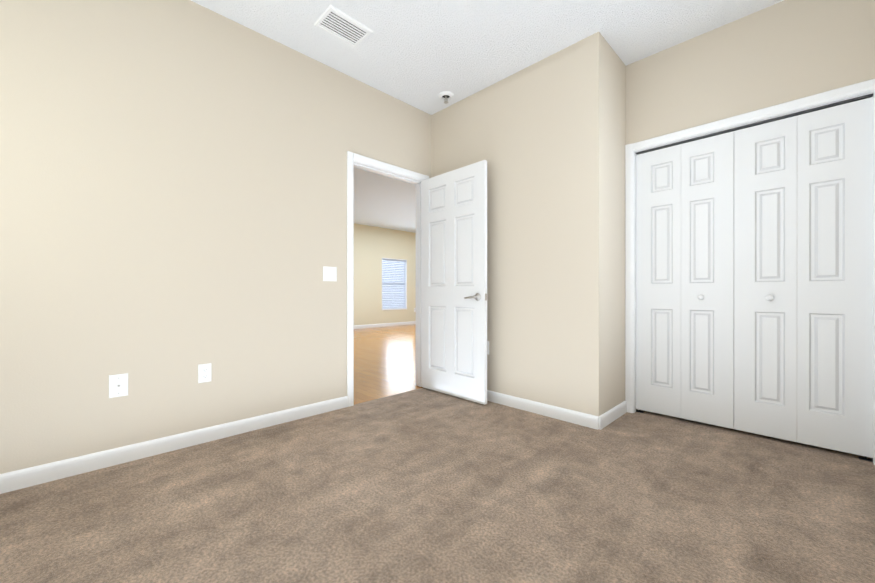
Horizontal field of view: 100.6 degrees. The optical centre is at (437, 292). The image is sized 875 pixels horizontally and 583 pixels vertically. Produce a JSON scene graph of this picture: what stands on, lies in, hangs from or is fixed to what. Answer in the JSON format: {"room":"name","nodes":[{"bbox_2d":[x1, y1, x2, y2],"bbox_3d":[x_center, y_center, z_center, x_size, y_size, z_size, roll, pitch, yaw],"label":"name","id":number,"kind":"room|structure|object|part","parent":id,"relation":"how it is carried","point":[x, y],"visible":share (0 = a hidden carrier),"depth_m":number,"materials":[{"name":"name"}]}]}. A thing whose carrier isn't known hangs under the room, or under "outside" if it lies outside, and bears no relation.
{"room":"empty bedroom","nodes":[
{"label":"empty bedroom","id":0,"kind":"room"},
{"bbox_2d":[0,0,430,473],"bbox_3d":[-1.311,-0.430,2.529,3.400,2.740,0.120,0,0,-45],"label":"wall","id":1,"kind":"structure","parent":0,"point":[173,194],"depth_m":2.15,"materials":[{"name":"beige paint"}]},
{"bbox_2d":[109,373,127,397],"bbox_3d":[-1.751,0.510,1.996,0.080,0.124,0.018,0,0,-45],"label":"outlet","id":2,"kind":"object","parent":1,"relation":"attached to","point":[118,385],"visible":1,"depth_m":2.00,"materials":[{"name":"white plastic"}]},
{"bbox_2d":[0,396,347,493],"bbox_3d":[-1.554,0.896,2.194,2.283,0.089,0.014,0,0,-45],"label":"baseboard","id":3,"kind":"structure","parent":1,"relation":"attached to","point":[31,476],"depth_m":2.09,"materials":[{"name":"white paint"}]},
{"bbox_2d":[198,363,211,382],"bbox_3d":[-1.464,0.505,2.287,0.072,0.116,0.009,0,0,-45],"label":"electrical outlet","id":4,"kind":"object","parent":1,"relation":"attached to","point":[204,372],"visible":1,"depth_m":2.28,"materials":[{"name":"white plastic"}]},
{"bbox_2d":[323,266,336,280],"bbox_3d":[-0.852,-0.150,2.888,0.116,0.116,0.018,0,0,-45],"label":"switch plate","id":5,"kind":"object","parent":1,"relation":"attached to","point":[329,273],"visible":1,"depth_m":2.88,"materials":[{"name":"white plastic"}]},
{"bbox_2d":[347,151,428,406],"bbox_3d":[-0.463,-0.114,3.371,0.926,2.108,0.156,0,0,-45],"label":"door frame","id":6,"kind":"structure","parent":1,"relation":"attached to","point":[351,156],"depth_m":3.09,"materials":[{"name":"white paint"}]},
{"bbox_2d":[421,160,486,404],"bbox_3d":[0.124,-0.087,3.307,0.147,2.026,0.806,0,0,-44],"label":"bedroom door","id":7,"kind":"structure","parent":1,"relation":"in","point":[453,282],"depth_m":3.25,"materials":[{"name":"white paint"}]},
{"bbox_3d":[0.326,0.035,3.096,0.147,0.066,0.146,0,0,-44],"label":"handle","id":8,"kind":"part","parent":7,"relation":"part of","materials":[{"name":"grey metal"}]},
{"bbox_2d":[354,223,415,325],"bbox_3d":[-3.077,-0.433,8.624,10.640,2.740,0.120,0,0,-45],"label":"wall","id":9,"kind":"structure","parent":0,"point":[373,246],"depth_m":9.96,"materials":[{"name":"beige paint"}]},
{"bbox_2d":[354,321,415,328],"bbox_3d":[-3.030,0.896,8.577,10.400,0.089,0.014,0,0,-45],"label":"baseboard","id":10,"kind":"structure","parent":9,"relation":"attached to","point":[382,325],"depth_m":10.07,"materials":[{"name":"white paint"}]},
{"bbox_2d":[382,258,406,309],"bbox_3d":[-1.263,-0.244,10.423,0.910,1.460,0.142,0,0,-45],"label":"window","id":11,"kind":"structure","parent":9,"relation":"in","point":[392,280],"depth_m":10.53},
{"bbox_2d":[382,258,405,308],"bbox_3d":[-1.239,-0.250,10.399,0.866,1.406,0.040,0,0,-45],"label":"window blinds","id":12,"kind":"object","parent":11,"relation":"attached to","point":[396,298],"visible":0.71,"depth_m":10.39,"materials":[{"name":"white plastic"}]},
{"bbox_2d":[354,324,422,404],"bbox_3d":[-1.115,0.970,6.648,10.640,0.056,5.690,0,0,-45],"label":"floor","id":13,"kind":"structure","parent":0,"point":[384,361],"depth_m":4.99,"materials":[{"name":"brown wood"}]},
{"bbox_2d":[0,387,874,582],"bbox_3d":[0.284,0.971,1.923,4.570,0.060,2.990,0,0,-45],"label":"floor carpet","id":14,"kind":"object","parent":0,"point":[423,485],"visible":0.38,"depth_m":1.59,"materials":[{"name":"brown carpet"}]},
{"bbox_2d":[191,0,783,232],"bbox_3d":[-0.020,-1.852,5.543,10.640,0.100,8.800,0,0,-45],"label":"ceiling","id":15,"kind":"structure","parent":0,"point":[420,54],"depth_m":2.54,"materials":[{"name":"white paint"}]},
{"bbox_2d":[314,5,372,46],"bbox_3d":[-0.636,-1.795,2.466,0.320,0.009,0.230,0,0,-45],"label":"ceiling vent","id":16,"kind":"object","parent":15,"relation":"in","point":[337,23],"visible":1,"depth_m":2.45,"materials":[{"name":"white metal"}]},
{"bbox_2d":[438,91,453,103],"bbox_3d":[0.078,-1.768,3.315,0.140,0.064,0.140,0,0,-45],"label":"sprinkler","id":17,"kind":"object","parent":15,"relation":"attached to","point":[446,95],"visible":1,"depth_m":3.30,"materials":[{"name":"white paint"}]},
{"bbox_2d":[431,32,625,415],"bbox_3d":[0.982,-0.430,3.632,1.410,2.740,1.785,0,0,-45],"label":"wall","id":18,"kind":"structure","parent":0,"point":[545,138],"depth_m":2.77,"materials":[{"name":"beige paint"}]},
{"bbox_2d":[487,390,603,429],"bbox_3d":[0.515,0.895,3.075,0.040,0.089,1.679,0,0,-45],"label":"baseboard","id":19,"kind":"structure","parent":18,"relation":"attached to","point":[583,419],"depth_m":2.75,"materials":[{"name":"white paint"}]},
{"bbox_2d":[604,401,626,426],"bbox_3d":[1.314,0.896,2.695,0.520,0.089,0.014,0,0,-45],"label":"baseboard","id":20,"kind":"structure","parent":18,"relation":"attached to","point":[611,415],"depth_m":2.69,"materials":[{"name":"white paint"}]},
{"bbox_2d":[626,0,874,144],"bbox_3d":[2.003,-0.430,2.455,0.120,2.740,1.325,0,0,-45],"label":"wall","id":21,"kind":"structure","parent":0,"point":[784,51],"depth_m":2.34,"materials":[{"name":"beige paint"}]},
{"bbox_2d":[636,144,680,417],"bbox_3d":[1.686,-0.085,2.775,0.034,2.003,0.300,0,0,-45],"label":"closet door","id":22,"kind":"structure","parent":21,"relation":"in","point":[658,281],"depth_m":2.76,"materials":[{"name":"white paint"}]},
{"bbox_2d":[681,131,733,428],"bbox_3d":[1.883,-0.085,2.547,0.073,2.003,0.300,0,0,-45],"label":"closet door","id":23,"kind":"structure","parent":21,"relation":"in","point":[707,280],"depth_m":2.54,"materials":[{"name":"white paint"}]},
{"bbox_2d":[625,78,874,464],"bbox_3d":[2.003,-0.091,2.455,0.122,2.063,1.241,0,0,-45],"label":"door frame","id":24,"kind":"structure","parent":21,"relation":"attached to","point":[782,114],"depth_m":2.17,"materials":[{"name":"white paint"}]},
{"bbox_2d":[636,94,872,154],"bbox_3d":[2.003,-1.099,2.454,0.040,0.011,1.205,0,0,-45],"label":"trim","id":25,"kind":"structure","parent":21,"relation":"attached to","point":[774,119],"depth_m":2.34,"materials":[{"name":"grey metal"}]},
{"bbox_2d":[734,116,796,441],"bbox_3d":[2.096,-0.085,2.333,0.073,2.003,0.300,0,0,-45],"label":"closet door","id":26,"kind":"structure","parent":21,"relation":"in","point":[765,279],"depth_m":2.33,"materials":[{"name":"white paint"}]},
{"bbox_3d":[2.103,0.031,2.302,0.039,0.039,0.039,0,0,-45],"label":"knob","id":27,"kind":"part","parent":26,"relation":"part of","materials":[{"name":"white paint"}]},
{"bbox_2d":[797,97,872,457],"bbox_3d":[2.322,-0.085,2.133,0.034,2.003,0.300,0,0,-45],"label":"closet door","id":28,"kind":"structure","parent":21,"relation":"in","point":[834,277],"depth_m":2.12,"materials":[{"name":"white paint"}]}
]}

